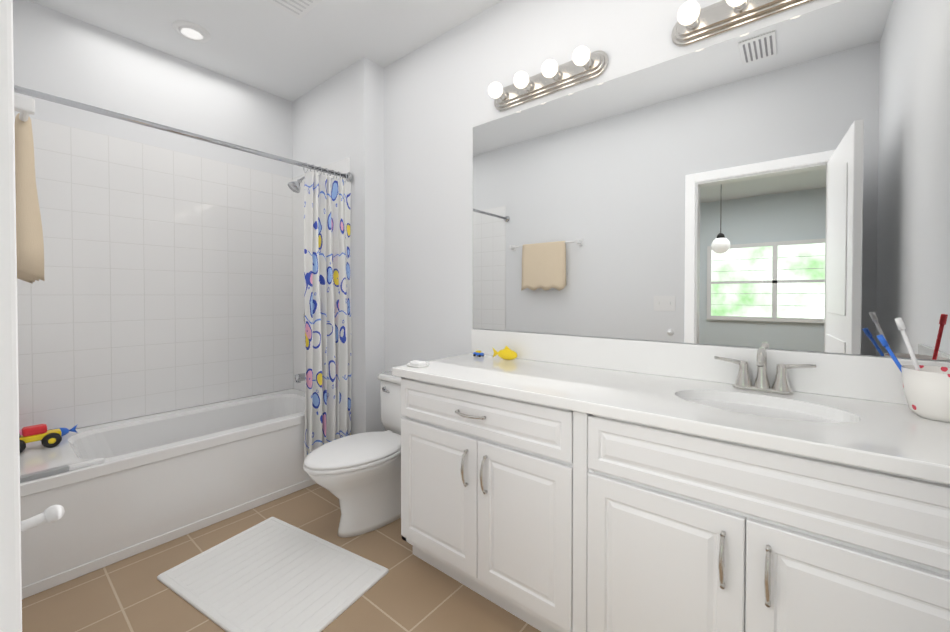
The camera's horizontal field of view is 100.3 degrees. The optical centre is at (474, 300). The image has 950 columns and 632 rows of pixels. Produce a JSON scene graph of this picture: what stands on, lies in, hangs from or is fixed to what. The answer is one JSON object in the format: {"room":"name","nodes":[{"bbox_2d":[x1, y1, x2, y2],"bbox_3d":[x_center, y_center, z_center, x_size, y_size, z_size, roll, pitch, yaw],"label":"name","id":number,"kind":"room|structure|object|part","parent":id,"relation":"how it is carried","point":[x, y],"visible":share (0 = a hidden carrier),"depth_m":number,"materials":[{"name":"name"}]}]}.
{"room":"bathroom","nodes":[
{"label":"bathroom","id":0,"kind":"room"},
{"bbox_2d":[13,0,292,428],"bbox_3d":[-1.983,-0.197,2.521,0.100,2.700,1.634,1,1,39],"label":"wall","id":1,"kind":"structure","parent":0,"point":[58,54],"depth_m":2.39,"materials":[{"name":"white paint"}]},
{"bbox_2d":[14,114,293,429],"bbox_3d":[-1.910,-0.124,2.527,0.008,1.647,1.534,1,1,39],"label":"wall tile","id":2,"kind":"structure","parent":1,"relation":"attached to","point":[166,285],"depth_m":2.42,"materials":[{"name":"white tile"}]},
{"bbox_2d":[29,0,502,101],"bbox_3d":[-1.114,-1.530,-0.658,5.420,0.050,5.974,1,1,39],"label":"ceiling","id":3,"kind":"structure","parent":0,"point":[266,46],"depth_m":2.27,"materials":[{"name":"white paint"}]},
{"bbox_2d":[172,20,210,42],"bbox_3d":[-1.626,-1.536,2.277,0.184,0.016,0.184,1,1,39],"label":"recessed light","id":4,"kind":"object","parent":3,"relation":"in","point":[178,25],"depth_m":2.26,"materials":[{"name":"white plastic"}]},
{"bbox_3d":[-1.626,-1.529,2.277,0.104,0.001,0.104,1,1,39],"label":"ceiling light lens in the shower","id":5,"kind":"part","parent":4,"relation":"part of","materials":[{"name":"white glass"}]},
{"bbox_2d":[266,0,321,18],"bbox_3d":[-0.930,-1.530,1.960,0.280,0.020,0.280,1,1,39],"label":"ceiling vent","id":6,"kind":"object","parent":3,"relation":"in","point":[308,9],"depth_m":2.05,"materials":[{"name":"white plastic"}]},
{"bbox_3d":[-0.929,-1.522,1.959,0.216,0.002,0.230,1,1,39],"label":"ceiling fan grille slots","id":7,"kind":"part","parent":6,"relation":"part of","materials":[{"name":"white plastic"}]},
{"bbox_2d":[22,484,540,631],"bbox_3d":[-1.114,1.219,-0.621,5.420,0.050,5.974,1,1,39],"label":"floor","id":8,"kind":"structure","parent":0,"point":[409,591],"depth_m":1.56,"materials":[{"name":"beige tile"}]},
{"bbox_2d":[20,388,315,598],"bbox_3d":[-1.620,0.920,2.307,0.745,0.470,1.528,1,1,39],"label":"bathtub","id":9,"kind":"object","parent":8,"relation":"on","point":[153,480],"depth_m":1.94,"materials":[{"name":"white ceramic"}]},
{"bbox_2d":[19,424,61,452],"bbox_3d":[-2.111,0.656,1.894,0.109,0.108,0.184,1,1,39],"label":"toy truck","id":10,"kind":"object","parent":9,"relation":"on","point":[50,438],"visible":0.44,"depth_m":1.89,"materials":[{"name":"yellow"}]},
{"bbox_3d":[-1.765,0.705,1.597,0.038,0.020,0.180,1,1,39],"label":"tub rim strip","id":11,"kind":"part","parent":9,"relation":"part of","materials":[{"name":"white ceramic"}]},
{"bbox_2d":[55,424,77,436],"bbox_3d":[-2.147,0.683,2.058,0.052,0.050,0.119,1,1,39],"label":"toy","id":12,"kind":"object","parent":9,"relation":"on","point":[64,431],"visible":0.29,"depth_m":2.06,"materials":[{"name":"blue plastic"}]},
{"bbox_3d":[-1.674,0.705,1.710,0.030,0.016,0.110,1,1,39],"label":"tub rim strip cap","id":13,"kind":"part","parent":9,"relation":"part of","materials":[{"name":"white ceramic"}]},
{"bbox_2d":[157,517,388,631],"bbox_3d":[-0.851,1.158,1.681,0.820,0.011,0.520,0,1,30],"label":"rug","id":14,"kind":"object","parent":8,"relation":"on","point":[272,574],"visible":0.98,"depth_m":1.64,"materials":[{"name":"white fabric"}]},
{"bbox_2d":[303,371,400,537],"bbox_3d":[-0.530,0.803,2.113,0.470,0.710,0.772,1,1,39],"label":"toilet","id":15,"kind":"object","parent":8,"relation":"on","point":[358,476],"visible":0.52,"depth_m":1.98,"materials":[{"name":"white ceramic"}]},
{"bbox_3d":[-0.605,0.778,2.021,0.384,0.019,0.535,1,1,39],"label":"seat","id":16,"kind":"part","parent":15,"relation":"part of","materials":[{"name":"white plastic"}]},
{"bbox_3d":[-0.604,0.757,2.021,0.380,0.020,0.533,1,1,39],"label":"lid","id":17,"kind":"part","parent":15,"relation":"part of","materials":[{"name":"white plastic"}]},
{"bbox_3d":[-0.353,0.461,2.328,0.470,0.033,0.208,1,1,39],"label":"tank lid","id":18,"kind":"part","parent":15,"relation":"part of","materials":[{"name":"white ceramic"}]},
{"bbox_3d":[-0.353,0.632,2.330,0.450,0.307,0.188,1,1,39],"label":"tank","id":19,"kind":"part","parent":15,"relation":"part of","materials":[{"name":"white ceramic"}]},
{"bbox_2d":[392,373,949,631],"bbox_3d":[0.500,0.751,1.403,1.734,0.833,0.586,1,1,39],"label":"bathroom vanity","id":20,"kind":"object","parent":8,"relation":"on","point":[557,483],"depth_m":1.08,"materials":[{"name":"white wood"}]},
{"bbox_2d":[392,353,949,476],"bbox_3d":[0.496,0.316,1.411,1.756,0.035,0.569,1,1,39],"label":"countertop","id":21,"kind":"structure","parent":20,"relation":"on","point":[880,432],"depth_m":1.14,"materials":[{"name":"white stone"}]},
{"bbox_2d":[406,360,428,367],"bbox_3d":[-0.256,0.283,1.773,0.100,0.021,0.076,1,1,39],"label":"soap dish","id":22,"kind":"object","parent":21,"relation":"on","point":[418,364],"visible":1,"depth_m":1.75,"materials":[{"name":"white ceramic"}]},
{"bbox_2d":[473,350,483,356],"bbox_3d":[0.019,0.275,2.046,0.056,0.030,0.032,1,1,39],"label":"toy car","id":23,"kind":"object","parent":21,"relation":"on","point":[478,353],"visible":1,"depth_m":2.04,"materials":[{"name":"blue plastic"}]},
{"bbox_2d":[492,346,516,359],"bbox_3d":[0.146,0.257,1.950,0.148,0.068,0.036,1,1,39],"label":"fish","id":24,"kind":"object","parent":21,"relation":"on","point":[506,353],"visible":1,"depth_m":1.93},
{"bbox_2d":[712,347,815,392],"bbox_3d":[0.934,0.228,1.292,0.274,0.146,0.127,1,1,39],"label":"faucet","id":25,"kind":"object","parent":21,"relation":"on","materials":[{"name":"silver metal"}]},
{"bbox_2d":[680,393,851,424],"bbox_3d":[0.824,0.406,1.159,0.462,0.162,0.286,1,1,39],"label":"sink","id":26,"kind":"object","parent":21,"relation":"in","point":[700,398],"depth_m":1.21,"materials":[{"name":"white ceramic"}]},
{"bbox_2d":[876,317,949,422],"bbox_3d":[1.174,0.173,1.028,0.190,0.261,0.155,1,1,39],"label":"toothbrush holder","id":27,"kind":"object","parent":21,"relation":"on","point":[926,389],"visible":1,"depth_m":1.01,"materials":[{"name":"white ceramic"}]},
{"bbox_2d":[292,57,384,434],"bbox_3d":[-1.026,-0.203,2.962,1.035,2.700,0.255,1,1,39],"label":"wall","id":28,"kind":"structure","parent":0,"point":[338,116],"depth_m":2.61,"materials":[{"name":"white paint"}]},
{"bbox_2d":[292,157,349,390],"bbox_3d":[-1.131,-0.129,2.879,0.762,1.647,0.008,1,1,39],"label":"wall tile","id":29,"kind":"structure","parent":28,"relation":"attached to","point":[342,166],"depth_m":3.05,"materials":[{"name":"white tile"}]},
{"bbox_2d":[288,176,304,192],"bbox_3d":[-1.226,-0.834,2.814,0.089,0.155,0.198,1,1,39],"label":"shower head","id":30,"kind":"object","parent":29,"relation":"attached to","point":[294,186],"visible":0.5,"depth_m":2.76},
{"bbox_2d":[295,373,304,382],"bbox_3d":[-1.211,0.552,2.851,0.056,0.063,0.150,1,1,39],"label":"tub spout","id":31,"kind":"object","parent":29,"relation":"attached to","point":[299,378],"visible":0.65,"depth_m":2.79,"materials":[{"name":"silver metal"}]},
{"bbox_2d":[384,0,949,430],"bbox_3d":[0.447,-0.189,1.875,2.625,2.700,0.100,1,1,39],"label":"wall","id":32,"kind":"structure","parent":0,"point":[439,105],"depth_m":2.25,"materials":[{"name":"white paint"}]},
{"bbox_2d":[488,46,608,110],"bbox_3d":[0.295,-1.028,1.832,0.600,0.116,0.140,1,1,39],"label":"sconce","id":33,"kind":"object","parent":32,"relation":"attached to","point":[584,65],"visible":1,"depth_m":1.82,"materials":[{"name":"silver metal"}]},
{"bbox_3d":[0.101,-1.030,1.945,0.072,0.072,0.072,1,1,39],"label":"bulb","id":34,"kind":"part","parent":33,"relation":"part of","materials":[{"name":"white glass"}]},
{"bbox_2d":[499,90,506,99],"bbox_3d":[0.132,-1.030,1.984,0.044,0.043,0.040,1,1,39],"label":"socket","id":35,"kind":"object","parent":33,"relation":"attached to","point":[503,96],"depth_m":1.98,"materials":[{"name":"silver metal"}]},
{"bbox_3d":[0.216,-1.029,1.852,0.072,0.072,0.072,1,1,39],"label":"bulb","id":36,"kind":"part","parent":33,"relation":"part of","materials":[{"name":"white glass"}]},
{"bbox_2d":[524,80,532,90],"bbox_3d":[0.247,-1.029,1.891,0.044,0.043,0.040,1,1,39],"label":"socket","id":37,"kind":"object","parent":33,"relation":"attached to","point":[529,87],"depth_m":1.89,"materials":[{"name":"silver metal"}]},
{"bbox_3d":[0.331,-1.027,1.759,0.072,0.072,0.072,1,1,39],"label":"bulb","id":38,"kind":"part","parent":33,"relation":"part of","materials":[{"name":"white glass"}]},
{"bbox_2d":[552,69,560,79],"bbox_3d":[0.363,-1.028,1.798,0.044,0.043,0.040,1,1,39],"label":"socket","id":39,"kind":"object","parent":33,"relation":"attached to","point":[557,76],"depth_m":1.79,"materials":[{"name":"silver metal"}]},
{"bbox_3d":[0.447,-1.026,1.666,0.072,0.072,0.072,1,1,39],"label":"bulb","id":40,"kind":"part","parent":33,"relation":"part of","materials":[{"name":"white glass"}]},
{"bbox_2d":[583,57,592,68],"bbox_3d":[0.478,-1.027,1.705,0.044,0.043,0.040,1,1,39],"label":"socket","id":41,"kind":"object","parent":33,"relation":"attached to","point":[589,65],"depth_m":1.70,"materials":[{"name":"silver metal"}]},
{"bbox_2d":[473,0,949,360],"bbox_3d":[0.673,-0.387,1.621,1.755,1.097,0.006,1,1,39],"label":"mirror","id":42,"kind":"object","parent":32,"relation":"attached to","point":[785,185],"visible":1,"depth_m":1.39,"materials":[{"name":"clear glass"}]},
{"bbox_2d":[671,0,816,46],"bbox_3d":[0.955,-1.021,1.299,0.600,0.116,0.140,1,1,39],"label":"sconce","id":43,"kind":"object","parent":32,"relation":"attached to","point":[695,23],"visible":1,"depth_m":1.40,"materials":[{"name":"silver metal"}]},
{"bbox_3d":[0.761,-1.023,1.413,0.072,0.072,0.072,1,1,39],"label":"bulb","id":44,"kind":"part","parent":43,"relation":"part of","materials":[{"name":"white glass"}]},
{"bbox_2d":[685,18,698,29],"bbox_3d":[0.792,-1.023,1.451,0.044,0.043,0.040,1,1,39],"label":"socket","id":45,"kind":"object","parent":43,"relation":"attached to","point":[695,25],"depth_m":1.45,"materials":[{"name":"silver metal"}]},
{"bbox_3d":[0.876,-1.022,1.320,0.072,0.072,0.072,1,1,39],"label":"bulb","id":46,"kind":"part","parent":43,"relation":"part of","materials":[{"name":"white glass"}]},
{"bbox_2d":[733,0,747,11],"bbox_3d":[0.908,-1.022,1.359,0.044,0.043,0.040,1,1,39],"label":"socket","id":47,"kind":"object","parent":43,"relation":"attached to","point":[743,7],"depth_m":1.36,"materials":[{"name":"silver metal"}]},
{"bbox_2d":[472,329,949,404],"bbox_3d":[0.669,0.230,1.624,1.756,0.132,0.019,1,1,39],"label":"backsplash","id":48,"kind":"structure","parent":0,"relation":"attached to","point":[871,378],"depth_m":1.49,"materials":[{"name":"white stone"}]},
{"bbox_3d":[-1.456,-0.179,1.111,2.490,2.700,0.100,1,1,39],"label":"wall","id":49,"kind":"structure","parent":0,"visible":0},
{"bbox_2d":[0,0,21,631],"bbox_3d":[-0.475,0.133,0.400,0.065,2.095,0.018,1,1,39],"label":"door frame","id":50,"kind":"structure","parent":49,"relation":"attached to","point":[10,578],"depth_m":0.38,"materials":[{"name":"white paint"}]},
{"bbox_2d":[14,94,44,282],"bbox_3d":[-1.407,-0.287,1.203,0.760,0.465,0.107,1,1,39],"label":"towel","id":51,"kind":"object","parent":49,"relation":"attached to","point":[30,249],"visible":0.58,"depth_m":1.07,"materials":[{"name":"beige fabric"}]},
{"bbox_2d":[21,505,64,531],"bbox_3d":[-0.565,0.284,0.502,0.052,0.051,0.062,1,1,39],"label":"hook","id":52,"kind":"object","parent":49,"relation":"attached to","point":[52,513],"visible":0.69,"depth_m":0.51,"materials":[{"name":"white plastic"}]},
{"bbox_2d":[14,85,352,459],"bbox_3d":[-1.293,0.068,2.027,0.089,1.803,1.524,1,1,39],"label":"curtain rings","id":53,"kind":"object","parent":49,"relation":"attached to","point":[327,284],"visible":1,"depth_m":2.46,"materials":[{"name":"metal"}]},
{"bbox_2d":[304,171,350,459],"bbox_3d":[-0.916,0.094,2.489,0.081,1.738,0.319,1,1,39],"label":"shower curtain","id":54,"kind":"object","parent":53,"relation":"hanging from","point":[327,275],"depth_m":2.47,"materials":[{"name":"fabric"}]}
]}

